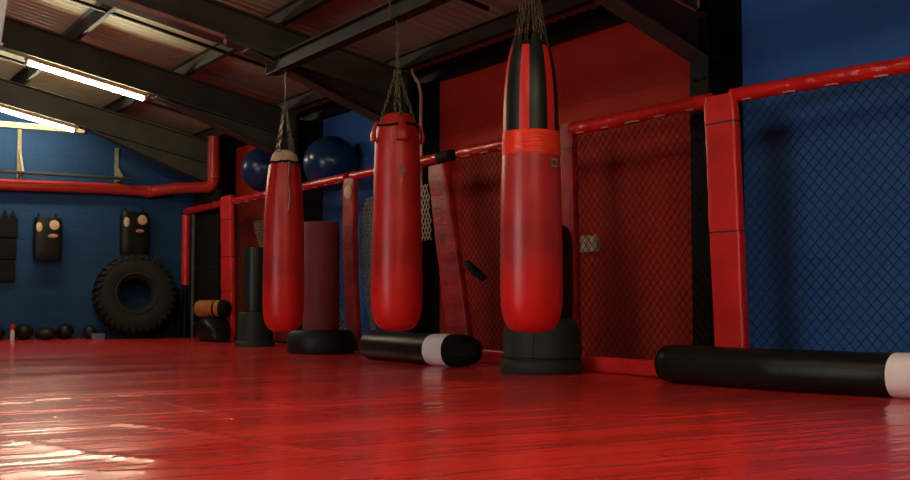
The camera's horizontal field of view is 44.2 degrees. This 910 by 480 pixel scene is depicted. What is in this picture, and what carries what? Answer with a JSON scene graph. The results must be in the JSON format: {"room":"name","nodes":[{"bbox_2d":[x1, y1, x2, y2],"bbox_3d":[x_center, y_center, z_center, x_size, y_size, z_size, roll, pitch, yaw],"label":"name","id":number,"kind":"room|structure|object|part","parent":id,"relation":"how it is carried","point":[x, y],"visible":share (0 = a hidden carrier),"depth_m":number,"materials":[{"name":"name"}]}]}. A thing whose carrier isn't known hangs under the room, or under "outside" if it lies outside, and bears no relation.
{"room":"exercise studio","nodes":[
{"label":"exercise studio","id":0,"kind":"room"},
{"bbox_2d":[0,111,198,339],"bbox_3d":[-10.339,-0.937,15.314,14.500,4.824,0.200,2,-4,-32],"label":"wall","id":1,"kind":"structure","parent":0,"point":[43,293],"depth_m":17.84,"materials":[{"name":"blue paint"}]},
{"bbox_2d":[0,210,17,281],"bbox_3d":[-6.966,0.080,17.195,0.468,1.115,0.070,2,-4,-32],"label":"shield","id":2,"kind":"object","parent":1,"relation":"attached to","point":[8,225],"visible":1,"depth_m":17.21,"materials":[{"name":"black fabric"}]},
{"bbox_2d":[0,121,84,133],"bbox_3d":[-9.476,-1.869,15.720,8.339,0.090,0.110,2,-4,-32],"label":"wall rail","id":3,"kind":"object","parent":1,"relation":"attached to","point":[3,124],"visible":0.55,"depth_m":17.47,"materials":[{"name":"white plastic"}]},
{"bbox_2d":[33,213,62,259],"bbox_3d":[-6.360,-0.058,17.494,0.431,0.738,0.216,2,-4,-32],"label":"shield","id":4,"kind":"object","parent":1,"relation":"attached to","point":[47,232],"visible":1,"depth_m":17.40,"materials":[{"name":"black leather"}]},
{"bbox_2d":[0,129,129,183],"bbox_3d":[-6.487,-1.342,17.393,2.791,0.777,0.372,2,-4,-32],"label":"bar","id":5,"kind":"object","parent":1,"relation":"attached to","point":[20,171],"visible":1,"depth_m":17.42,"materials":[{"name":"paint"}]},
{"bbox_2d":[0,136,219,197],"bbox_3d":[-8.775,-1.306,15.276,11.095,0.891,1.515,2,-4,-32],"label":"drain pipe","id":6,"kind":"object","parent":1,"relation":"attached to","point":[213,143],"visible":1,"depth_m":17.62,"materials":[{"name":"red metal"}]},
{"bbox_2d":[119,207,148,255],"bbox_3d":[-5.212,-0.139,18.212,0.465,0.796,0.216,2,-4,-32],"label":"shield","id":7,"kind":"object","parent":1,"relation":"attached to","point":[134,226],"visible":1,"depth_m":18.12,"materials":[{"name":"black leather"}]},
{"bbox_2d":[0,78,207,181],"bbox_3d":[-9.802,-2.165,14.420,13.880,2.190,0.200,2,-4,-32],"label":"rafter","id":8,"kind":"object","parent":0,"point":[183,153],"visible":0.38,"depth_m":17.27,"materials":[{"name":"grey metal"}]},
{"bbox_2d":[0,104,78,132],"bbox_3d":[-6.339,-1.845,16.554,1.494,0.413,0.098,2,-4,-32],"label":"lamp","id":9,"kind":"object","parent":8,"relation":"attached to","point":[3,108],"visible":1,"depth_m":16.62,"materials":[{"name":"white plastic"}]},
{"bbox_2d":[0,0,599,139],"bbox_3d":[-4.144,-3.112,5.435,14.900,1.630,23.500,2,-4,-32],"label":"ceiling","id":10,"kind":"structure","parent":0,"point":[115,34],"depth_m":13.45,"materials":[{"name":"metal"}]},
{"bbox_2d":[0,0,7,47],"bbox_3d":[-3.792,-2.393,9.062,0.554,1.700,0.380,2,-4,-32],"label":"air duct","id":11,"kind":"object","parent":10,"relation":"hanging from","point":[3,3],"visible":1,"depth_m":8.93,"materials":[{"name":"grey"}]},
{"bbox_2d":[370,0,424,330],"bbox_3d":[-0.484,-0.635,9.364,0.431,2.784,0.431,-1,-3,19],"label":"bag","id":12,"kind":"object","parent":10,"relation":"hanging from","point":[396,257],"visible":1,"depth_m":9.18,"materials":[{"name":"red leather"}]},
{"bbox_3d":[-0.553,-1.206,9.364,0.152,0.434,0.029,1,-3,-25],"label":"chain","id":13,"kind":"part","parent":12,"relation":"part of","materials":[{"name":"gold metal"}]},
{"bbox_3d":[-0.502,-1.199,9.475,0.028,0.434,0.153,1,-3,-13],"label":"chain","id":14,"kind":"part","parent":12,"relation":"part of","materials":[{"name":"gold metal"}]},
{"bbox_3d":[-0.484,-1.628,9.419,0.021,0.469,0.021,-1,-3,13],"label":"chain","id":15,"kind":"part","parent":12,"relation":"part of","materials":[{"name":"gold metal"}]},
{"bbox_3d":[-0.463,-1.208,9.317,0.028,0.434,0.152,1,-3,-15],"label":"chain","id":16,"kind":"part","parent":12,"relation":"part of","materials":[{"name":"gold metal"}]},
{"bbox_3d":[-0.410,-1.204,9.413,0.153,0.434,0.027,1,-3,-13],"label":"chain","id":17,"kind":"part","parent":12,"relation":"part of","materials":[{"name":"gold metal"}]},
{"bbox_2d":[461,0,488,10],"bbox_3d":[-2.084,-2.810,8.856,5.620,1.243,0.040,2,-4,-32],"label":"bar","id":18,"kind":"object","parent":10,"relation":"attached to","point":[472,2],"visible":1,"depth_m":10.23,"materials":[{"name":"black paint"}]},
{"bbox_2d":[500,0,562,332],"bbox_3d":[0.524,-0.657,7.737,0.429,2.585,0.429,3,-4,-41],"label":"bag","id":19,"kind":"object","parent":10,"relation":"hanging from","point":[531,246],"visible":1,"depth_m":7.56,"materials":[{"name":"red leather"}]},
{"bbox_3d":[0.468,-1.650,7.810,0.119,0.545,0.026,-1,-3,17],"label":"chain","id":20,"kind":"part","parent":19,"relation":"part of","materials":[{"name":"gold metal"}]},
{"bbox_3d":[0.482,-1.653,7.752,0.110,0.544,0.032,3,-4,-43],"label":"chain","id":21,"kind":"part","parent":19,"relation":"part of","materials":[{"name":"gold metal"}]},
{"bbox_3d":[0.511,-1.648,7.850,0.032,0.545,0.123,1,-3,-13],"label":"chain","id":22,"kind":"part","parent":19,"relation":"part of","materials":[{"name":"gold metal"}]},
{"bbox_3d":[0.538,-1.654,7.735,0.032,0.545,0.123,1,-3,-13],"label":"chain","id":23,"kind":"part","parent":19,"relation":"part of","materials":[{"name":"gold metal"}]},
{"bbox_3d":[0.568,-1.649,7.833,0.110,0.544,0.032,3,-4,-43],"label":"chain","id":24,"kind":"part","parent":19,"relation":"part of","materials":[{"name":"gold metal"}]},
{"bbox_3d":[0.581,-1.652,7.775,0.119,0.545,0.026,-1,-3,17],"label":"chain","id":25,"kind":"part","parent":19,"relation":"part of","materials":[{"name":"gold metal"}]},
{"bbox_2d":[421,184,431,240],"bbox_3d":[-0.318,-0.294,11.967,0.017,0.607,0.259,2,-4,-32],"label":"netting","id":26,"kind":"object","parent":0,"point":[424,186],"visible":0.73,"depth_m":11.95,"materials":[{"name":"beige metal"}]},
{"bbox_2d":[0,337,909,479],"bbox_3d":[-4.059,0.869,5.268,14.700,0.008,23.300,2,-4,-32],"label":"floor","id":27,"kind":"structure","parent":0,"point":[147,408],"depth_m":5.44,"materials":[{"name":"red plastic"}]},
{"bbox_2d":[0,326,5,339],"bbox_3d":[-6.912,1.412,16.937,0.212,0.222,0.212,0,-3,-5],"label":"medicine ball","id":28,"kind":"object","parent":27,"relation":"on","point":[2,330],"visible":1,"depth_m":16.90,"materials":[{"name":"black rubber"}]},
{"bbox_2d":[10,324,14,340],"bbox_3d":[-6.650,1.390,16.830,0.072,0.245,0.072,2,-4,-32],"label":"bottle","id":29,"kind":"object","parent":27,"relation":"on","point":[12,326],"visible":1,"depth_m":16.80,"materials":[{"name":"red plastic"}]},
{"bbox_2d":[14,324,33,339],"bbox_3d":[-6.601,1.407,17.131,0.304,0.255,0.294,2,-4,-32],"label":"medicine ball","id":30,"kind":"object","parent":27,"relation":"on","point":[22,331],"visible":0.96,"depth_m":17.03,"materials":[{"name":"black plastic"}]},
{"bbox_2d":[35,327,56,339],"bbox_3d":[-6.274,1.436,17.179,0.335,0.202,0.326,2,-4,-32],"label":"medicine ball","id":31,"kind":"object","parent":27,"relation":"on","point":[44,333],"visible":0.98,"depth_m":17.07,"materials":[{"name":"black rubber"}]},
{"bbox_2d":[56,323,73,338],"bbox_3d":[-6.078,1.426,17.454,0.276,0.252,0.266,2,-4,-32],"label":"medicine ball","id":32,"kind":"object","parent":27,"relation":"on","point":[64,331],"visible":0.99,"depth_m":17.36,"materials":[{"name":"black rubber"}]},
{"bbox_2d":[83,325,96,338],"bbox_3d":[-5.744,1.450,17.625,0.213,0.223,0.213,0,-3,-8],"label":"medicine ball","id":33,"kind":"object","parent":27,"relation":"on","point":[89,329],"visible":0.84,"depth_m":17.55,"materials":[{"name":"black plastic"}]},
{"bbox_2d":[91,333,104,339],"bbox_3d":[-5.522,1.492,17.325,0.190,0.095,0.130,2,-4,-32],"label":"storage box","id":34,"kind":"object","parent":27,"relation":"on","point":[94,336],"visible":1,"depth_m":17.27,"materials":[{"name":"grey plastic"}]},
{"bbox_2d":[92,254,177,336],"bbox_3d":[-5.108,0.882,17.875,1.300,1.319,0.649,1,-3,-22],"label":"tyre","id":35,"kind":"object","parent":27,"relation":"on","point":[108,305],"visible":1,"depth_m":17.68,"materials":[{"name":"black rubber"}]},
{"bbox_2d":[181,213,190,337],"bbox_3d":[-4.410,0.564,18.332,0.145,2.060,0.145,2,-4,-32],"label":"fence post","id":36,"kind":"object","parent":27,"relation":"on","point":[186,218],"visible":0.99,"depth_m":18.29,"materials":[{"name":"red plastic"}]},
{"bbox_2d":[183,201,219,213],"bbox_3d":[-3.942,-0.511,17.636,0.122,0.122,1.776,2,-4,-32],"label":"rail","id":37,"kind":"object","parent":36,"relation":"attached to","point":[214,205],"visible":0.94,"depth_m":17.61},
{"bbox_2d":[190,214,195,337],"bbox_3d":[-4.234,0.582,18.104,0.060,2.000,0.057,2,-4,-32],"label":"steel pole","id":38,"kind":"object","parent":27,"relation":"on","point":[193,215],"visible":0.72,"depth_m":18.08,"materials":[{"name":"metal"}]},
{"bbox_2d":[193,188,222,337],"bbox_3d":[-3.977,0.395,17.908,0.100,2.350,1.186,2,-4,-32],"label":"pad","id":39,"kind":"object","parent":27,"relation":"on","point":[207,228],"visible":0.54,"depth_m":17.75,"materials":[{"name":"black fabric"}]},
{"bbox_2d":[193,316,230,341],"bbox_3d":[-3.570,1.298,16.410,0.509,0.381,0.700,2,-4,-32],"label":"bag","id":40,"kind":"object","parent":27,"relation":"on","point":[211,329],"visible":0.97,"depth_m":16.21,"materials":[{"name":"black leather"}]},
{"bbox_3d":[-3.746,1.212,16.305,0.094,0.083,0.265,2,-4,-32],"label":"bag handle","id":41,"kind":"part","parent":40,"relation":"part of","materials":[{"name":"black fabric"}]},
{"bbox_2d":[194,299,231,317],"bbox_3d":[-3.543,1.005,16.429,0.580,0.264,0.308,-1,-3,21],"label":"bag","id":42,"kind":"object","parent":40,"relation":"on","point":[222,308],"visible":1,"depth_m":16.32,"materials":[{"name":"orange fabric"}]},
{"bbox_2d":[216,148,235,212],"bbox_3d":[-3.764,0.016,18.051,0.390,3.124,0.240,2,-4,-32],"label":"steel column","id":43,"kind":"structure","parent":27,"relation":"on","point":[227,174],"depth_m":18.14,"materials":[{"name":"black metal"}]},
{"bbox_2d":[220,195,235,340],"bbox_3d":[-3.372,0.412,16.635,0.098,2.145,0.534,2,-4,-32],"label":"post","id":44,"kind":"object","parent":27,"relation":"on","point":[227,238],"visible":0.83,"depth_m":16.53,"materials":[{"name":"red plastic"}]},
{"bbox_2d":[235,247,274,346],"bbox_3d":[-2.631,0.748,14.766,0.520,1.298,0.520,2,-4,-32],"label":"bag","id":45,"kind":"object","parent":27,"relation":"on","point":[252,331],"visible":0.8,"depth_m":14.61,"materials":[{"name":"black leather"}]},
{"bbox_2d":[229,173,348,343],"bbox_3d":[-2.337,0.331,14.998,0.122,2.094,3.992,2,-4,-32],"label":"fence","id":46,"kind":"object","parent":27,"relation":"on","point":[337,179],"visible":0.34,"depth_m":14.94,"materials":[{"name":"black metal"}]},
{"bbox_2d":[241,148,271,191],"bbox_3d":[-2.748,-1.015,16.116,0.643,0.643,0.646,2,-4,-32],"label":"exercise ball","id":47,"kind":"object","parent":46,"relation":"on","point":[254,168],"visible":0.45,"depth_m":15.86,"materials":[{"name":"blue rubber"}]},
{"bbox_2d":[254,220,263,246],"bbox_3d":[-2.754,-0.077,15.811,0.017,0.407,0.476,2,-4,-32],"label":"netting","id":48,"kind":"object","parent":46,"relation":"attached to","point":[261,222],"visible":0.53,"depth_m":15.79,"materials":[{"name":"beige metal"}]},
{"bbox_3d":[-2.337,-0.654,15.053,0.122,0.122,3.992,2,-4,-32],"label":"rail","id":49,"kind":"part","parent":46,"relation":"part of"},
{"bbox_2d":[303,136,358,190],"bbox_3d":[-1.579,-0.974,14.266,0.708,0.708,0.709,2,-4,-32],"label":"exercise ball","id":50,"kind":"object","parent":46,"relation":"on","point":[327,156],"visible":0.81,"depth_m":14.00,"materials":[{"name":"blue rubber"}]},
{"bbox_2d":[339,305,345,329],"bbox_3d":[-1.395,0.919,13.601,0.017,0.357,0.290,2,-4,-32],"label":"netting","id":51,"kind":"object","parent":46,"relation":"attached to","point":[343,323],"visible":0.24,"depth_m":13.53,"materials":[{"name":"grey metal"}]},
{"bbox_2d":[358,197,376,330],"bbox_3d":[-1.018,0.280,13.067,0.017,1.557,0.445,2,-4,-32],"label":"netting","id":52,"kind":"object","parent":46,"relation":"attached to","point":[363,216],"visible":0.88,"depth_m":13.08,"materials":[{"name":"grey metal"}]},
{"bbox_2d":[295,114,322,329],"bbox_3d":[-2.024,-0.139,15.251,0.390,3.124,0.240,2,-4,-32],"label":"steel column","id":53,"kind":"structure","parent":27,"relation":"on","point":[307,132],"depth_m":15.29,"materials":[{"name":"black metal"}]},
{"bbox_2d":[0,16,298,154],"bbox_3d":[-8.062,-2.320,11.620,13.880,2.190,0.200,2,-4,-32],"label":"rafter","id":54,"kind":"object","parent":53,"relation":"attached to","point":[252,121],"visible":0.81,"depth_m":14.31,"materials":[{"name":"grey metal"}]},
{"bbox_2d":[24,55,148,101],"bbox_3d":[-4.522,-1.978,13.801,1.494,0.413,0.098,2,-4,-32],"label":"lamp","id":55,"kind":"object","parent":54,"relation":"attached to","point":[31,61],"visible":1,"depth_m":13.76,"materials":[{"name":"white plastic"}]},
{"bbox_2d":[287,221,354,353],"bbox_3d":[-1.528,0.543,12.808,0.770,1.492,0.770,2,-4,-32],"label":"bag","id":56,"kind":"object","parent":27,"relation":"on","point":[320,333],"visible":0.97,"depth_m":12.62,"materials":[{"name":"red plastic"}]},
{"bbox_2d":[343,178,361,350],"bbox_3d":[-1.215,0.278,13.145,0.118,2.028,0.414,2,-4,-32],"label":"post","id":57,"kind":"object","parent":27,"relation":"on","point":[350,186],"visible":0.94,"depth_m":13.11,"materials":[{"name":"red leather"}]},
{"bbox_2d":[349,153,438,179],"bbox_3d":[-0.622,-0.807,12.293,0.120,0.120,2.194,2,-4,-32],"label":"rail","id":58,"kind":"object","parent":57,"relation":"attached to","point":[426,160],"visible":0.45,"depth_m":12.73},
{"bbox_2d":[435,149,456,163],"bbox_3d":[-0.092,-0.854,11.441,0.124,0.124,0.235,2,-4,-32],"label":"tape","id":59,"kind":"object","parent":58,"relation":"attached to","point":[449,155],"visible":0.94,"depth_m":11.36,"materials":[{"name":"black fabric"}]},
{"bbox_2d":[402,74,439,333],"bbox_3d":[-0.390,-0.285,12.621,0.390,3.124,0.240,2,-4,-32],"label":"steel column","id":60,"kind":"structure","parent":27,"relation":"on","point":[429,322],"depth_m":12.65,"materials":[{"name":"metal"}]},
{"bbox_2d":[95,0,411,123],"bbox_3d":[-6.427,-2.466,8.990,13.880,2.190,0.200,2,-4,-32],"label":"rafter","id":61,"kind":"object","parent":60,"relation":"attached to","point":[361,83],"visible":0.75,"depth_m":11.86,"materials":[{"name":"grey metal"}]},
{"bbox_2d":[114,0,226,43],"bbox_3d":[-3.832,-2.463,10.452,3.550,0.848,0.045,2,-4,-32],"label":"cable tray","id":62,"kind":"object","parent":61,"relation":"attached to","point":[126,2],"visible":1,"depth_m":11.07,"materials":[{"name":"metal"}]},
{"bbox_2d":[266,0,451,75],"bbox_3d":[0.449,-2.014,7.934,0.130,0.160,9.000,2,-4,-32],"label":"steel beam","id":63,"kind":"structure","parent":61,"relation":"attached to","point":[373,21],"depth_m":10.17,"materials":[{"name":"grey metal"}]},
{"bbox_2d":[262,52,303,331],"bbox_3d":[-1.734,-0.494,11.373,0.417,2.848,0.417,-1,-3,14],"label":"bag","id":64,"kind":"object","parent":63,"relation":"hanging from","point":[283,235],"visible":1,"depth_m":11.19,"materials":[{"name":"red leather"}]},
{"bbox_3d":[-1.791,-1.099,11.433,0.131,0.534,0.027,-1,-3,25],"label":"chain","id":65,"kind":"part","parent":64,"relation":"part of","materials":[{"name":"gold metal"}]},
{"bbox_3d":[-1.760,-1.103,11.349,0.028,0.534,0.125,-1,-3,25],"label":"chain","id":66,"kind":"part","parent":64,"relation":"part of","materials":[{"name":"gold metal"}]},
{"bbox_3d":[-1.734,-1.544,11.431,0.021,0.414,0.021,-1,-3,13],"label":"chain","id":67,"kind":"part","parent":64,"relation":"part of","materials":[{"name":"gold metal"}]},
{"bbox_3d":[-1.707,-1.097,11.464,0.028,0.534,0.125,-1,-3,25],"label":"chain","id":68,"kind":"part","parent":64,"relation":"part of","materials":[{"name":"gold metal"}]},
{"bbox_3d":[-1.677,-1.102,11.380,0.077,0.534,0.117,2,-4,-32],"label":"chain","id":69,"kind":"part","parent":64,"relation":"part of","materials":[{"name":"gold metal"}]},
{"bbox_2d":[411,68,422,226],"bbox_3d":[-0.429,-0.647,12.334,0.036,2.615,0.249,2,-4,-32],"label":"conduit","id":70,"kind":"object","parent":60,"relation":"attached to","point":[412,69],"visible":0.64,"depth_m":12.28,"materials":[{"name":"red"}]},
{"bbox_2d":[359,331,482,366],"bbox_3d":[-0.358,1.026,10.655,0.396,0.295,1.872,2,-4,-32],"label":"bag","id":71,"kind":"object","parent":27,"relation":"on","point":[456,350],"visible":1,"depth_m":10.24,"materials":[{"name":"black leather"}]},
{"bbox_2d":[428,164,472,336],"bbox_3d":[-0.041,0.203,11.213,0.097,1.964,0.807,2,-4,-32],"label":"post","id":72,"kind":"object","parent":27,"relation":"on","point":[457,315],"visible":0.87,"depth_m":11.18,"materials":[{"name":"red leather"}]},
{"bbox_2d":[455,126,559,363],"bbox_3d":[0.483,0.093,10.453,0.130,2.122,1.668,2,-4,-32],"label":"fence","id":73,"kind":"object","parent":27,"relation":"on","point":[491,355],"visible":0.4,"depth_m":10.77,"materials":[{"name":"black metal"}]},
{"bbox_2d":[464,261,486,281],"bbox_3d":[0.174,0.298,10.768,0.103,0.207,0.315,3,-4,-39],"label":"strap","id":74,"kind":"object","parent":73,"relation":"attached to","point":[469,265],"visible":1,"depth_m":10.70,"materials":[{"name":"black fabric"}]},
{"bbox_3d":[0.486,-0.905,10.510,0.122,0.122,1.668,2,-4,-32],"label":"rail","id":75,"kind":"part","parent":73,"relation":"part of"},
{"bbox_2d":[500,225,583,374],"bbox_3d":[0.713,0.479,9.260,0.690,1.226,0.690,2,-4,-32],"label":"bag","id":76,"kind":"object","parent":27,"relation":"on","point":[556,351],"visible":0.5,"depth_m":8.99,"materials":[{"name":"grey plastic"}]},
{"bbox_2d":[560,122,581,354],"bbox_3d":[0.995,0.042,9.637,0.088,2.112,0.221,2,-4,-32],"label":"post","id":77,"kind":"object","parent":27,"relation":"on","point":[567,160],"visible":0.53,"depth_m":9.60,"materials":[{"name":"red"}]},
{"bbox_2d":[567,93,713,376],"bbox_3d":[1.443,0.008,8.907,0.130,2.122,1.655,2,-4,-32],"label":"fence","id":78,"kind":"object","parent":27,"relation":"on","point":[629,366],"visible":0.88,"depth_m":8.88,"materials":[{"name":"black metal"}]},
{"bbox_3d":[1.447,-0.991,8.965,0.121,0.121,1.655,2,-4,-32],"label":"rail","id":79,"kind":"part","parent":78,"relation":"part of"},
{"bbox_2d":[690,0,744,345],"bbox_3d":[2.036,-0.501,8.719,0.390,3.124,0.240,2,-4,-32],"label":"steel column","id":80,"kind":"structure","parent":27,"relation":"on","point":[720,31],"depth_m":8.67,"materials":[{"name":"black metal"}]},
{"bbox_2d":[594,0,707,62],"bbox_3d":[-4.002,-2.682,5.087,13.880,2.190,0.200,2,-4,-32],"label":"rafter","id":81,"kind":"object","parent":80,"relation":"attached to","point":[677,31],"visible":1,"depth_m":8.50,"materials":[{"name":"grey metal"}]},
{"bbox_2d":[664,0,699,14],"bbox_3d":[1.617,-1.957,8.459,0.519,0.438,0.136,2,-4,-32],"label":"light","id":82,"kind":"object","parent":81,"relation":"attached to","point":[688,7],"visible":1,"depth_m":8.51,"materials":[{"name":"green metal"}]},
{"bbox_2d":[704,92,749,347],"bbox_3d":[1.955,-0.022,8.048,0.082,2.064,0.377,2,-4,-32],"label":"post","id":83,"kind":"object","parent":27,"relation":"on","point":[721,112],"visible":0.88,"depth_m":8.01,"materials":[{"name":"red leather"}]},
{"bbox_2d":[654,345,909,398],"bbox_3d":[2.307,0.843,7.193,0.373,0.280,2.483,3,-4,-41],"label":"bag","id":84,"kind":"object","parent":27,"relation":"on","point":[884,374],"visible":1,"depth_m":7.17,"materials":[{"name":"black leather"}]},
{"bbox_2d":[728,55,909,352],"bbox_3d":[3.276,-0.144,6.432,0.122,2.094,4.081,3,-4,-39],"label":"fence","id":85,"kind":"object","parent":27,"relation":"on","point":[858,73],"visible":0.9,"depth_m":7.43,"materials":[{"name":"black metal"}]},
{"bbox_3d":[3.276,-1.128,6.487,0.122,0.122,4.081,3,-4,-39],"label":"rail","id":86,"kind":"part","parent":85,"relation":"part of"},
{"bbox_2d":[235,0,909,359],"bbox_3d":[2.049,-0.419,9.253,0.200,3.120,23.500,2,-4,-32],"label":"wall","id":87,"kind":"structure","parent":0,"point":[782,39],"depth_m":8.72,"materials":[{"name":"red paint"}]},
{"bbox_2d":[220,5,625,148],"bbox_3d":[2.051,-2.098,9.229,0.320,0.230,23.300,2,-4,-32],"label":"ceiling beam","id":88,"kind":"structure","parent":87,"relation":"attached to","point":[600,18],"depth_m":11.71,"materials":[{"name":"black metal"}]},
{"bbox_2d":[580,235,599,252],"bbox_3d":[1.259,0.037,10.256,0.060,0.159,0.277,2,-4,-32],"label":"wall socket","id":89,"kind":"object","parent":87,"relation":"attached to","point":[591,239],"visible":0.78,"depth_m":10.24,"materials":[{"name":"brown"}]},
{"bbox_3d":[6.465,-0.896,1.592,0.390,3.124,0.240,2,-4,-32],"label":"steel column","id":90,"kind":"structure","parent":0,"visible":0},
{"bbox_3d":[0.428,-3.077,-2.039,13.880,2.190,0.200,2,-4,-32],"label":"rafter","id":91,"kind":"object","parent":90,"relation":"on","visible":0},
{"bbox_2d":[10,2,117,84],"bbox_3d":[-0.804,-2.864,7.497,0.120,0.150,23.300,2,-4,-32],"label":"roof purlin","id":92,"kind":"structure","parent":91,"relation":"on","point":[92,18],"depth_m":13.37,"materials":[{"name":"grey metal"}]},
{"bbox_2d":[0,55,187,115],"bbox_3d":[-6.049,-2.457,15.236,5.620,1.243,0.040,2,-4,-32],"label":"bar","id":93,"kind":"object","parent":92,"relation":"attached to","point":[1,56],"visible":0.44,"depth_m":15.81,"materials":[{"name":"black paint"}]},
{"bbox_2d":[69,0,265,67],"bbox_3d":[-4.177,-2.624,12.224,5.620,1.243,0.040,2,-4,-32],"label":"bar","id":94,"kind":"object","parent":92,"relation":"attached to","point":[80,2],"visible":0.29,"depth_m":12.75,"materials":[{"name":"black paint"}]},
{"bbox_2d":[103,0,332,112],"bbox_3d":[0.368,-2.527,8.207,0.120,0.150,23.300,2,-4,-32],"label":"roof purlin","id":95,"kind":"structure","parent":91,"relation":"on","point":[293,10],"depth_m":13.31,"materials":[{"name":"grey metal"}]},
{"bbox_2d":[193,0,595,139],"bbox_3d":[1.609,-2.171,8.958,0.120,0.150,23.300,2,-4,-32],"label":"roof purlin","id":96,"kind":"structure","parent":91,"relation":"on","point":[505,24],"depth_m":11.42,"materials":[{"name":"grey metal"}]}
]}

